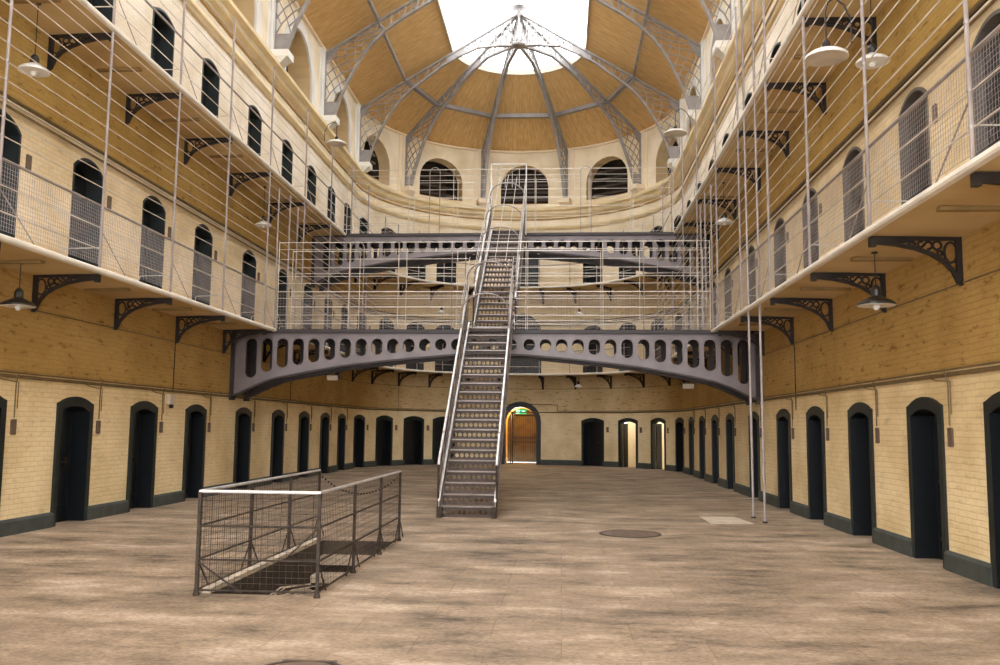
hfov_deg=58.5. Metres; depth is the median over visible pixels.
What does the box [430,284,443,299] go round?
bracket
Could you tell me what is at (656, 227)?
door
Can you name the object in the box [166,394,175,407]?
junction box
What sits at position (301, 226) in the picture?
bracket
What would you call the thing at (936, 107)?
wall box
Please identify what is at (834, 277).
bracket
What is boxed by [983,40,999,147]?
grille
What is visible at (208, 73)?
door
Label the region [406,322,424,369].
door
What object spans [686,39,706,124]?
pilaster
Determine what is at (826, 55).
lamp
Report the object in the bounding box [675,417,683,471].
door
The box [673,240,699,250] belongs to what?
bracket
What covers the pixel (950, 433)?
wall box
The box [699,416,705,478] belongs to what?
door
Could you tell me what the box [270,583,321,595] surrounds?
bars
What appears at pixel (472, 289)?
bracket
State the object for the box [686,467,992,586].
baseboard
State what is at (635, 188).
pilaster
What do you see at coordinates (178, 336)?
bracket
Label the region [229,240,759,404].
bridge
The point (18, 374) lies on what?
conduit
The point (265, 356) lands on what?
bracket
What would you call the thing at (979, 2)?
trim
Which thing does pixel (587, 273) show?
door
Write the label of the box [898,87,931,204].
door
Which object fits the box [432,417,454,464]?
door
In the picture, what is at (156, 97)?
bracket
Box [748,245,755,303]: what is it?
door
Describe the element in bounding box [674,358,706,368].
bracket
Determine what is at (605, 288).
bracket
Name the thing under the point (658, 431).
door
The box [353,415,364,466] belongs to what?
door
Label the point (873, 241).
bracket
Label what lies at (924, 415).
door
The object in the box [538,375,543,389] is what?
bracket
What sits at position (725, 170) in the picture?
bracket
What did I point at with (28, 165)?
wall box
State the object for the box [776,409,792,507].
door
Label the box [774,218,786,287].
door
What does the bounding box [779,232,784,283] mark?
grille
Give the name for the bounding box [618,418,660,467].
door
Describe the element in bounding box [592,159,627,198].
window
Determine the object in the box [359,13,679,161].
rib
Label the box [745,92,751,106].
door
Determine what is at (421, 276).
door
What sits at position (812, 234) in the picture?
grille
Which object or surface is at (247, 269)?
door
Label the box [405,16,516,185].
rib
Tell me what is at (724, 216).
pendant lamp
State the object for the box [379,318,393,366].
door
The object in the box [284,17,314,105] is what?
window
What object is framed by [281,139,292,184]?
door
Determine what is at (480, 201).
pilaster
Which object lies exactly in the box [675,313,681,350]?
door
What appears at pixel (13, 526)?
baseboard
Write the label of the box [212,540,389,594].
staircase
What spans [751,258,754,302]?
grille
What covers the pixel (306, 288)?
door
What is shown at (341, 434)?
door
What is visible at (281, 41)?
rib
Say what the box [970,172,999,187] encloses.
bracket
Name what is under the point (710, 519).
stone slab
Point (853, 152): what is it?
door
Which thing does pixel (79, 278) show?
bracket
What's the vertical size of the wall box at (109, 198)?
0.232 m
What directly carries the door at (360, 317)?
in the wall at (560, 432)
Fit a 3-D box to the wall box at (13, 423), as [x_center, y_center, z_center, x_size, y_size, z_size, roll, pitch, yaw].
[-7.379,1.432,13.539,0.027,0.232,0.122,0,-6,4]
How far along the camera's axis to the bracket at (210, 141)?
19.67 m
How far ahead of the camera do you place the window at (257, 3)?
24.22 m
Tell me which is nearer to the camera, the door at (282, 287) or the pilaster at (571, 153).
the door at (282, 287)
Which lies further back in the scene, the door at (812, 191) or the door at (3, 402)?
the door at (812, 191)
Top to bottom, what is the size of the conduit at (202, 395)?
0.662 m
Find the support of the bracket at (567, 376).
attached to the wall at (560, 432)
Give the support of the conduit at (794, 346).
attached to the wall at (957, 326)
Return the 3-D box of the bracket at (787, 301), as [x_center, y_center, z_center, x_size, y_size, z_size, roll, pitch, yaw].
[5.329,-0.317,15.793,1.060,0.600,0.090,0,-6,4]
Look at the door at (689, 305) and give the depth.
33.66 m
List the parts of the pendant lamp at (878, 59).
rod, lamp shade, bulb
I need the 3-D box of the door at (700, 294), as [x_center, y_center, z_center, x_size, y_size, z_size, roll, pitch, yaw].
[7.016,-0.219,30.636,0.272,2.205,1.010,0,-6,4]
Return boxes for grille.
[510,328,538,372]
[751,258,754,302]
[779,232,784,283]
[810,204,817,263]
[850,164,862,236]
[908,106,928,198]
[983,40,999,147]
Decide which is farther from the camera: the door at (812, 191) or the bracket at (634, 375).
the bracket at (634, 375)
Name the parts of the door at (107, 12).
frame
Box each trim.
[0,0,984,322]
[0,268,999,388]
[0,365,999,412]
[180,0,784,230]
[205,0,769,217]
[291,0,719,152]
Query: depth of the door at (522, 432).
42.85 m
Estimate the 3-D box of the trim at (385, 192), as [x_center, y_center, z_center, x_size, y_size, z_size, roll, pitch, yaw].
[-0.398,-8.014,19.655,13.100,0.450,45.248,0,-6,4]
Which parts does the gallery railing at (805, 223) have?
post, post, rod, rod, handrail, post, rod, rod, rod, rod, rod, rod, rod, rod, rod, rod, rod, post, post, post, post, post, post, post, post, rod, rod, handrail, rod, post, post, post, post, post, post, post, post, post, rod, rod, rod, rod, rod, post, rod, rod, rod, rod, post, rod, rod, rod, handrail, rod, post, post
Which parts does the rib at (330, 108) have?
foot plate, foot plate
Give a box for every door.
[0,109,21,237]
[0,396,6,501]
[50,397,93,526]
[68,158,102,266]
[87,0,112,22]
[126,401,157,511]
[139,196,165,288]
[151,6,174,76]
[182,404,206,500]
[192,224,212,305]
[201,58,219,117]
[233,407,251,488]
[240,250,255,320]
[247,105,261,156]
[270,410,284,483]
[276,269,288,328]
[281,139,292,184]
[297,411,309,476]
[302,284,312,328]
[307,165,316,205]
[319,413,329,472]
[324,296,331,346]
[327,186,335,222]
[337,414,345,469]
[340,304,347,351]
[344,203,350,233]
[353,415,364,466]
[356,313,366,354]
[359,218,368,250]
[375,415,392,465]
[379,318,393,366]
[381,228,395,271]
[403,416,423,464]
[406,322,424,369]
[408,248,425,278]
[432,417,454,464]
[435,325,454,371]
[436,247,455,282]
[501,314,540,372]
[501,402,540,464]
[512,253,538,286]
[581,418,603,466]
[583,246,601,283]
[583,326,602,372]
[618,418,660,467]
[619,246,635,278]
[619,323,635,370]
[650,226,662,258]
[650,418,665,469]
[651,318,662,361]
[674,215,680,230]
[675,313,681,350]
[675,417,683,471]
[688,305,691,344]
[688,417,693,474]
[699,294,700,329]
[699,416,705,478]
[711,282,716,329]
[711,415,718,483]
[722,133,728,146]
[724,268,731,320]
[726,413,734,488]
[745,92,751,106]
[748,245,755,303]
[748,411,760,497]
[769,41,780,62]
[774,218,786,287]
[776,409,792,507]
[797,0,805,15]
[802,188,818,268]
[806,406,826,519]
[842,146,864,242]
[847,402,876,541]
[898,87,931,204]
[906,397,948,568]
[971,8,999,156]
[983,391,999,588]
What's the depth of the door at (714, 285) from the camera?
28.55 m
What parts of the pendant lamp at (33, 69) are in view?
lamp shade, rod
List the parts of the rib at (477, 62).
foot plate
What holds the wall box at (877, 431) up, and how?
attached to the wall at (957, 326)
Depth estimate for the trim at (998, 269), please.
15.69 m
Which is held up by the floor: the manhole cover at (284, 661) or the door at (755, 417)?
the manhole cover at (284, 661)
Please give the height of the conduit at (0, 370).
0.028 m
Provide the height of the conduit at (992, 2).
0.044 m
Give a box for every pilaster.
[266,0,293,67]
[318,47,339,129]
[354,103,371,173]
[398,134,416,195]
[474,150,489,207]
[558,149,574,206]
[628,131,647,194]
[667,98,683,169]
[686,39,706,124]
[712,0,737,59]
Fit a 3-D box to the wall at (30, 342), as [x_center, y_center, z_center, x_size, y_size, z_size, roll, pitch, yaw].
[-7.553,-4.101,16.434,0.750,14.850,38.700,0,-6,4]
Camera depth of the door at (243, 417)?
23.67 m
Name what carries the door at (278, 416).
in the wall at (30, 342)
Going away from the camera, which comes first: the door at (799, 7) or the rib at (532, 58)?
the door at (799, 7)
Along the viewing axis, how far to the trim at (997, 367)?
16.34 m
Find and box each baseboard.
[0,463,348,536]
[349,459,685,473]
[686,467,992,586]
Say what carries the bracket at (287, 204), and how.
attached to the wall at (30, 342)
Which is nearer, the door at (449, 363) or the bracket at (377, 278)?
the bracket at (377, 278)
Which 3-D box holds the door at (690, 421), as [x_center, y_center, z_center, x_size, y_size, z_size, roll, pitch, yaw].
[7.212,4.160,32.726,0.430,2.140,1.130,0,-6,4]
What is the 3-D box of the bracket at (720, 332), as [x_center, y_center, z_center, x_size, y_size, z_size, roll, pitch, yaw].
[5.697,0.249,21.101,1.060,0.600,0.090,0,-6,4]
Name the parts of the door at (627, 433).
frame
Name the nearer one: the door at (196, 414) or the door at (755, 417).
the door at (196, 414)
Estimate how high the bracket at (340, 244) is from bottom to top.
0.600 m
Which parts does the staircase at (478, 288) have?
rail, rail, handrail, cage rod, cage rod, cage rod, cage rod, cage rod, cage rod, handrail, cage rod, cage rod, cage rod, guard post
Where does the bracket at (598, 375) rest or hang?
attached to the wall at (560, 432)
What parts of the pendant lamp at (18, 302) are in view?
lamp shade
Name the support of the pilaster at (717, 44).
attached to the wall at (957, 326)
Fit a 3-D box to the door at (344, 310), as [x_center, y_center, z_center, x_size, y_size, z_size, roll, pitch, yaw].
[-6.131,0.023,34.141,0.372,2.205,1.010,0,-6,4]
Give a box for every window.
[254,0,260,35]
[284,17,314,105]
[330,83,351,154]
[364,141,378,179]
[419,161,457,199]
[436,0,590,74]
[501,169,547,203]
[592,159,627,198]
[668,139,677,174]
[685,77,699,141]
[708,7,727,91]
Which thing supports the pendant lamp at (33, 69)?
hanging from the walkway at (27, 9)
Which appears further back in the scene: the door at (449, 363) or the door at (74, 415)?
the door at (449, 363)
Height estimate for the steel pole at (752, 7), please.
13.000 m
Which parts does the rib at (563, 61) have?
foot plate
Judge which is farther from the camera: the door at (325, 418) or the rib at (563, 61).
the rib at (563, 61)
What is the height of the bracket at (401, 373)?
0.600 m
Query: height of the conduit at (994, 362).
0.028 m
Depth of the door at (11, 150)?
13.63 m
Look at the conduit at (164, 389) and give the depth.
18.58 m
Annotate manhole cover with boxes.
[265,659,340,664]
[599,530,661,537]
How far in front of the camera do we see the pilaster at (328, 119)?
30.60 m
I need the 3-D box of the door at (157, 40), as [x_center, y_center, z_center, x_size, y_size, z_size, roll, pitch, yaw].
[-7.199,-5.608,18.576,0.372,2.205,1.010,0,-6,4]
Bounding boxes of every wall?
[0,0,355,519]
[348,112,686,466]
[684,0,999,562]
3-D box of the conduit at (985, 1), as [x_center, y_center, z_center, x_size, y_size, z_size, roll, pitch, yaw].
[-0.452,-2.782,19.073,12.981,0.024,45.190,0,-6,4]
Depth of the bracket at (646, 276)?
36.76 m
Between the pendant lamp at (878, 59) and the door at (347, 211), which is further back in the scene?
the door at (347, 211)
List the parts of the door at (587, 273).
frame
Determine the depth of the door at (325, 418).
31.71 m
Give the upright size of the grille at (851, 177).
1.920 m
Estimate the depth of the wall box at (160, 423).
18.53 m
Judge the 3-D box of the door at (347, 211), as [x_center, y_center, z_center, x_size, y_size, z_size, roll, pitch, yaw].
[-6.092,-3.905,34.557,0.372,2.205,1.010,0,-6,4]
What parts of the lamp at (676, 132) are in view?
lamp shade, arm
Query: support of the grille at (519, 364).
attached to the door at (516, 365)
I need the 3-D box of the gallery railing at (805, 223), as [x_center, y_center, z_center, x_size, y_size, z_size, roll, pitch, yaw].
[-0.480,-2.387,18.666,12.117,3.850,43.864,0,-6,4]
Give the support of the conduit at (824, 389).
attached to the wall at (957, 326)
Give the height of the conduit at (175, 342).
1.050 m
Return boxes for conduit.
[0,0,996,325]
[0,370,443,409]
[0,374,19,417]
[1,0,987,323]
[86,382,102,418]
[152,389,164,419]
[173,342,175,389]
[202,395,211,420]
[497,404,557,410]
[641,361,999,410]
[786,394,792,426]
[794,346,795,409]
[819,389,827,425]
[865,382,877,425]
[931,372,951,425]
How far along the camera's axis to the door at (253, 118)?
24.62 m
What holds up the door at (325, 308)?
in the wall at (30, 342)
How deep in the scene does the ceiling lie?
36.32 m
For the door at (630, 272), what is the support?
in the wall at (560, 432)
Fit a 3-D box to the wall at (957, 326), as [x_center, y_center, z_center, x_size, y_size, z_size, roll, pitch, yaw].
[6.223,-4.067,15.476,0.750,14.850,38.700,0,-6,4]
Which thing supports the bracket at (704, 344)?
attached to the wall at (957, 326)
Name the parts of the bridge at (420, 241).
wall post, post, post, post, post, post, rod, rod, rod, post, rod, rod, rod, rod, rod, rod, rod, rod, rod, rod, post, post, post, wall post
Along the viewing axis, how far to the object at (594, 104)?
39.36 m
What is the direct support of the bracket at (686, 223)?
attached to the wall at (957, 326)
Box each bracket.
[31,274,100,311]
[47,33,114,70]
[113,298,171,329]
[125,93,181,124]
[175,316,225,342]
[183,137,232,164]
[222,329,266,353]
[229,172,271,196]
[263,342,299,362]
[269,202,305,222]
[293,350,327,364]
[298,225,331,243]
[323,243,349,254]
[352,367,378,381]
[371,370,393,383]
[373,275,395,290]
[398,372,416,385]
[400,281,418,295]
[428,373,442,387]
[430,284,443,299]
[468,288,473,300]
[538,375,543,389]
[539,288,543,304]
[566,287,575,302]
[566,375,575,389]
[596,285,611,300]
[597,374,611,388]
[624,280,642,295]
[624,373,644,387]
[645,275,668,289]
[646,373,669,385]
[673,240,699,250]
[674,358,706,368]
[684,222,718,241]
[688,351,715,364]
[698,199,736,220]
[704,344,739,364]
[717,168,760,191]
[718,330,764,355]
[739,130,789,158]
[740,316,793,345]
[767,82,826,114]
[770,298,832,331]
[805,17,876,45]
[810,272,886,312]
[868,236,963,285]
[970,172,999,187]
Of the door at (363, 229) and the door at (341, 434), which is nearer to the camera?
the door at (341, 434)
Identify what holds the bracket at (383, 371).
attached to the wall at (560, 432)
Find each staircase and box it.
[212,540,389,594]
[436,257,513,518]
[472,164,526,329]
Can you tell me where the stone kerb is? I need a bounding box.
[202,537,322,592]
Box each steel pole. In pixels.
[740,0,755,517]
[751,0,767,522]
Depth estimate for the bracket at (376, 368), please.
35.39 m
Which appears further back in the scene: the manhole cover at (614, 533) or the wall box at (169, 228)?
the wall box at (169, 228)
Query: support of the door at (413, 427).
in the wall at (560, 432)
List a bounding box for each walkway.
[0,141,999,376]
[5,0,887,290]
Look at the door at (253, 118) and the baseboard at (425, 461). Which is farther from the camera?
the baseboard at (425, 461)
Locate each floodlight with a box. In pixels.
[326,375,339,379]
[682,381,694,388]
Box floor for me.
[0,462,999,664]
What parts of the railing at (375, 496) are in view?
post, post, rail, rail, rail, rail, rail, rail, post, handrail, post, post, post, rail, rail, chain, rail, post, post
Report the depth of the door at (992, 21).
10.25 m
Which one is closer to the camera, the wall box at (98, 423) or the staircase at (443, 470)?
the wall box at (98, 423)
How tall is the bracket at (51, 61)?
0.600 m
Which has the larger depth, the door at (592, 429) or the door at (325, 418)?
the door at (592, 429)
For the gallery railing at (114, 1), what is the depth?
21.14 m
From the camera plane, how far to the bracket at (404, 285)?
39.14 m
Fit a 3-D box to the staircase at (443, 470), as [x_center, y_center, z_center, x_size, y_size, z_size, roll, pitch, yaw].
[-0.419,0.773,19.526,1.148,5.947,5.286,0,-6,4]
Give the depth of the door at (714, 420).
28.04 m
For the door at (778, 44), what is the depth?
20.15 m
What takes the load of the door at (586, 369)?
in the wall at (560, 432)
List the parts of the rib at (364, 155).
foot plate, foot plate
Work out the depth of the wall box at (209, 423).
21.05 m
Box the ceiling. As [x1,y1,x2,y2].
[296,0,715,150]
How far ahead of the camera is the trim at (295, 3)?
37.44 m
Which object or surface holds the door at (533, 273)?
in the wall at (560, 432)
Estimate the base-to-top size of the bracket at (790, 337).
0.600 m
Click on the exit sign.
(516, 409)
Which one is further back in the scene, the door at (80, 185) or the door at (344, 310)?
the door at (344, 310)
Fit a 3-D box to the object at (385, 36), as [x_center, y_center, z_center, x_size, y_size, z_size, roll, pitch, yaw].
[-4.029,-10.551,33.661,0.100,0.185,5.400,0,-6,4]
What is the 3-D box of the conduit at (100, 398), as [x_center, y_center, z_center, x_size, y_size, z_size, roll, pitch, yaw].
[-7.195,1.205,15.852,0.048,0.662,0.569,0,-6,4]
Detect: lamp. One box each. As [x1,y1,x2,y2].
[0,264,36,310]
[17,3,49,77]
[255,186,271,227]
[324,122,345,146]
[575,376,581,387]
[576,288,582,315]
[664,108,690,137]
[715,182,732,224]
[804,0,852,66]
[855,0,889,68]
[856,252,896,309]
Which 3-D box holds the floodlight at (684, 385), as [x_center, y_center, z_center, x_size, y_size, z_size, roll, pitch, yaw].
[4.788,1.337,22.774,0.356,0.201,0.235,0,-6,4]
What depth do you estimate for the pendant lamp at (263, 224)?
23.48 m
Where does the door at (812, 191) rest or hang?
in the wall at (957, 326)
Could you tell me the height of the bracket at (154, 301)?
0.600 m
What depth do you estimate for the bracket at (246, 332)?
21.93 m
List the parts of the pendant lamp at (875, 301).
rod, lamp shade, bulb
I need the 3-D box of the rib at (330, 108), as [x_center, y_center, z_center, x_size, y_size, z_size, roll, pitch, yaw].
[0.370,-10.447,30.623,12.930,6.222,0.140,0,-6,4]
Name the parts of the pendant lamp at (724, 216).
lamp shade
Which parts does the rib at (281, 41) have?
foot plate, foot plate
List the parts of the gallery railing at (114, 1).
post, post, rod, post, rod, handrail, rod, post, rod, rod, rod, rod, rod, post, post, post, post, rod, rod, handrail, post, post, post, post, rod, rod, rod, rod, rod, rod, post, handrail, rod, post, rod, post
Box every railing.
[0,0,999,372]
[94,0,803,285]
[193,469,402,598]
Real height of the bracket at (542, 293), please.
0.600 m
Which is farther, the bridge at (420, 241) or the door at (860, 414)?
the bridge at (420, 241)
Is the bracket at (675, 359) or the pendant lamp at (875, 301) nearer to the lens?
the pendant lamp at (875, 301)
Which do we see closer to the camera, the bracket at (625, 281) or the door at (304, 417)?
the door at (304, 417)
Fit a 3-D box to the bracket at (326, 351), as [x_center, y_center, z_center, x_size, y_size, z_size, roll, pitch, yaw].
[-5.876,0.833,27.687,1.060,0.600,0.090,0,-6,4]
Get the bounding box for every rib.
[274,0,731,49]
[324,0,700,114]
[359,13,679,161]
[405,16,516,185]
[481,17,517,197]
[520,17,567,195]
[521,16,640,183]
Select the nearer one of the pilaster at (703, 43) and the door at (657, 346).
the pilaster at (703, 43)
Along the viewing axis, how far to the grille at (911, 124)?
12.35 m
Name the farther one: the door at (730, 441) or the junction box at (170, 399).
the door at (730, 441)
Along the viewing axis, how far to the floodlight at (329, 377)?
23.32 m
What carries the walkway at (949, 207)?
attached to the wall at (30, 342)
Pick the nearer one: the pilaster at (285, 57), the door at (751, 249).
the door at (751, 249)
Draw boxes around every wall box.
[10,419,16,434]
[25,154,31,169]
[95,421,100,433]
[107,195,111,208]
[159,422,162,432]
[168,227,171,237]
[207,422,210,431]
[214,250,216,260]
[826,428,829,440]
[875,428,879,442]
[931,103,937,122]
[947,428,953,446]
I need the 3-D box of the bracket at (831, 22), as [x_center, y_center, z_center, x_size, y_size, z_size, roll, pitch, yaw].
[5.189,-4.519,13.630,1.060,0.600,0.090,0,-6,4]
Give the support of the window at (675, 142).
in the wall at (560, 432)
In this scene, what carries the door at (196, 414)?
in the wall at (30, 342)
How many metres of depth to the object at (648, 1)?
29.70 m
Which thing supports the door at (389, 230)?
in the wall at (560, 432)
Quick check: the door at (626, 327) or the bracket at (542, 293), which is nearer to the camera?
the door at (626, 327)
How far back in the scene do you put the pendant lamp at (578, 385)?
39.74 m
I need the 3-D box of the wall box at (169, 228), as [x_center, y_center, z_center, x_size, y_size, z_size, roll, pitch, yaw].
[-6.996,-2.118,18.916,0.027,0.232,0.122,0,-6,4]
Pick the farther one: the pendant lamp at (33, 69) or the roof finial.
the roof finial
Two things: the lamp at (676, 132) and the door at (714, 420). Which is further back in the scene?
the door at (714, 420)
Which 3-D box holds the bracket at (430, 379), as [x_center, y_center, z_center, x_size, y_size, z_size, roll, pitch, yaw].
[-2.861,2.126,39.618,0.090,0.600,1.060,5,-7,-35]
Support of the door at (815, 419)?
in the wall at (957, 326)
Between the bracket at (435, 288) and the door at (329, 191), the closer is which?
the door at (329, 191)
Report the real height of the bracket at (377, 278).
0.600 m
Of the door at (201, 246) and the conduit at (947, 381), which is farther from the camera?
the door at (201, 246)
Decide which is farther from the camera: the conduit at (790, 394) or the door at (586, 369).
the door at (586, 369)
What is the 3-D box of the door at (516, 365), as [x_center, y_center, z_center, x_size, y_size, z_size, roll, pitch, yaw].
[0.993,0.571,41.668,1.900,2.840,0.530,0,-6,3]
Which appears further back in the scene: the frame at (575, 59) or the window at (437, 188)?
the window at (437, 188)
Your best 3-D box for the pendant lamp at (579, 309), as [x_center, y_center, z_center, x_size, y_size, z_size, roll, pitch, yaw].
[3.573,-1.374,40.160,0.340,1.260,0.340,0,-6,4]
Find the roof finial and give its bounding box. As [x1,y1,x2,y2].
[467,0,568,61]
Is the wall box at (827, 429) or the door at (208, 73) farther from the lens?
the door at (208, 73)
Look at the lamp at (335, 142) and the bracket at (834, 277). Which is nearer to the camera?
the bracket at (834, 277)
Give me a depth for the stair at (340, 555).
12.80 m
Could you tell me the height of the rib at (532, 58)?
6.222 m
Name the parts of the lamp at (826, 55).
lamp shade, arm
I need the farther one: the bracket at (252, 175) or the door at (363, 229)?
the door at (363, 229)
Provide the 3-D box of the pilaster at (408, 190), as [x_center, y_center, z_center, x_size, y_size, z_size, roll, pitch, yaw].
[-4.063,-7.435,39.750,0.620,2.860,0.720,-4,-8,40]
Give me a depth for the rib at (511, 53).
40.09 m
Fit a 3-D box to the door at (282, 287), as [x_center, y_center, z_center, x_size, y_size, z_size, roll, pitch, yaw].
[-6.655,-0.784,26.572,0.372,2.205,1.010,0,-6,4]
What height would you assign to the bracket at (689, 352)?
0.600 m
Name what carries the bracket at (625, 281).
attached to the wall at (560, 432)
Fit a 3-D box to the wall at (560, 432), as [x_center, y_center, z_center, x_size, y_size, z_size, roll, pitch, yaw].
[0.909,-1.662,38.687,14.115,14.850,7.130,0,-6,4]
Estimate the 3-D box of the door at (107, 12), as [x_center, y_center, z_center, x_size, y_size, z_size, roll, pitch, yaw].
[-7.374,-5.877,16.056,0.372,2.205,1.010,0,-6,4]
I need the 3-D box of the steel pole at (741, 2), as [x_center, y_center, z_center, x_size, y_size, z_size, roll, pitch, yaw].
[4.962,-2.897,17.858,0.192,13.000,0.095,0,-6,4]
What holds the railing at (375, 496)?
on the floor
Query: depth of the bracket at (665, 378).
36.38 m
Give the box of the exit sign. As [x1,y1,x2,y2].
[515,408,525,413]
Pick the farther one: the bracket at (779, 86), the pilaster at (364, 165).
the pilaster at (364, 165)
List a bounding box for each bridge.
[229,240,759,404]
[311,166,710,292]
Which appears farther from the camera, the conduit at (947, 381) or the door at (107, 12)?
the door at (107, 12)
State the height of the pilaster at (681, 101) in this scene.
2.860 m
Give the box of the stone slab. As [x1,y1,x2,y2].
[699,516,753,523]
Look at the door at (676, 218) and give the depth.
36.51 m
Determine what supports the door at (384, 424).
in the wall at (560, 432)
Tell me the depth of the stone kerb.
10.24 m
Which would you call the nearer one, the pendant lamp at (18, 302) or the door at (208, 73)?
the pendant lamp at (18, 302)
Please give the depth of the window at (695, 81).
32.84 m
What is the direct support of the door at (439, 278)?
in the wall at (560, 432)
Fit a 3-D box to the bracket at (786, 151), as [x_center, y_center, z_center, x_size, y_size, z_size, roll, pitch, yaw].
[5.550,-3.964,18.838,1.060,0.600,0.090,0,-6,4]
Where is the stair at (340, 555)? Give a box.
[308,554,370,595]
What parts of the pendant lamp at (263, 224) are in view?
lamp shade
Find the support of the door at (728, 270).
in the wall at (957, 326)
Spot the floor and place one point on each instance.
(538, 582)
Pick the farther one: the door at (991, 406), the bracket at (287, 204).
the bracket at (287, 204)
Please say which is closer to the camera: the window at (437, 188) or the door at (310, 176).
the door at (310, 176)
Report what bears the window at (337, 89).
in the wall at (30, 342)
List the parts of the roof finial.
star plate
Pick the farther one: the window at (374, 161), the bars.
the window at (374, 161)
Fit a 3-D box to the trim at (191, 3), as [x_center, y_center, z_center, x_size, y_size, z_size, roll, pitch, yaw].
[-0.406,-7.253,19.575,13.100,0.200,45.248,0,-6,4]
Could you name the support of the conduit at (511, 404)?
attached to the wall at (560, 432)
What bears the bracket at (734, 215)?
attached to the wall at (957, 326)
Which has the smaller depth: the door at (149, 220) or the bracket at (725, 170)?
the door at (149, 220)
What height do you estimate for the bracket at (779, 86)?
0.600 m
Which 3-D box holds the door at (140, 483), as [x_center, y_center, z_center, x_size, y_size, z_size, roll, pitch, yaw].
[-7.289,2.429,17.726,0.430,2.140,1.130,0,-6,4]
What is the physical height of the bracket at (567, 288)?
0.600 m
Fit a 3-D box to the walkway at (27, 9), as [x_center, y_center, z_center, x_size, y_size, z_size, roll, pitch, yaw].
[-0.435,-4.295,19.262,13.100,0.130,45.248,0,-6,4]
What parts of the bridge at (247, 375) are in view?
wall post, wall post, post, post, rod, rod, rod, post, post, rod, rod, rod, rod, rod, rod, post, post, rod, rod, post, rod, rod, rod, post, post, rod, rod, rod, post, post, rod, rod, rod, post, rod, rod, rod, post, post, post, post, wall post, wall post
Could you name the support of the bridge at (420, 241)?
attached to the wall at (30, 342)
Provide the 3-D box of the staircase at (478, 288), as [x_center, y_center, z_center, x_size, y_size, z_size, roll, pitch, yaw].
[0.074,-2.766,26.494,1.197,6.261,5.860,0,-6,4]
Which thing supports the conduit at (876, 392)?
attached to the wall at (957, 326)
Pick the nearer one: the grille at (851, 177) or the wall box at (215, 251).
the grille at (851, 177)

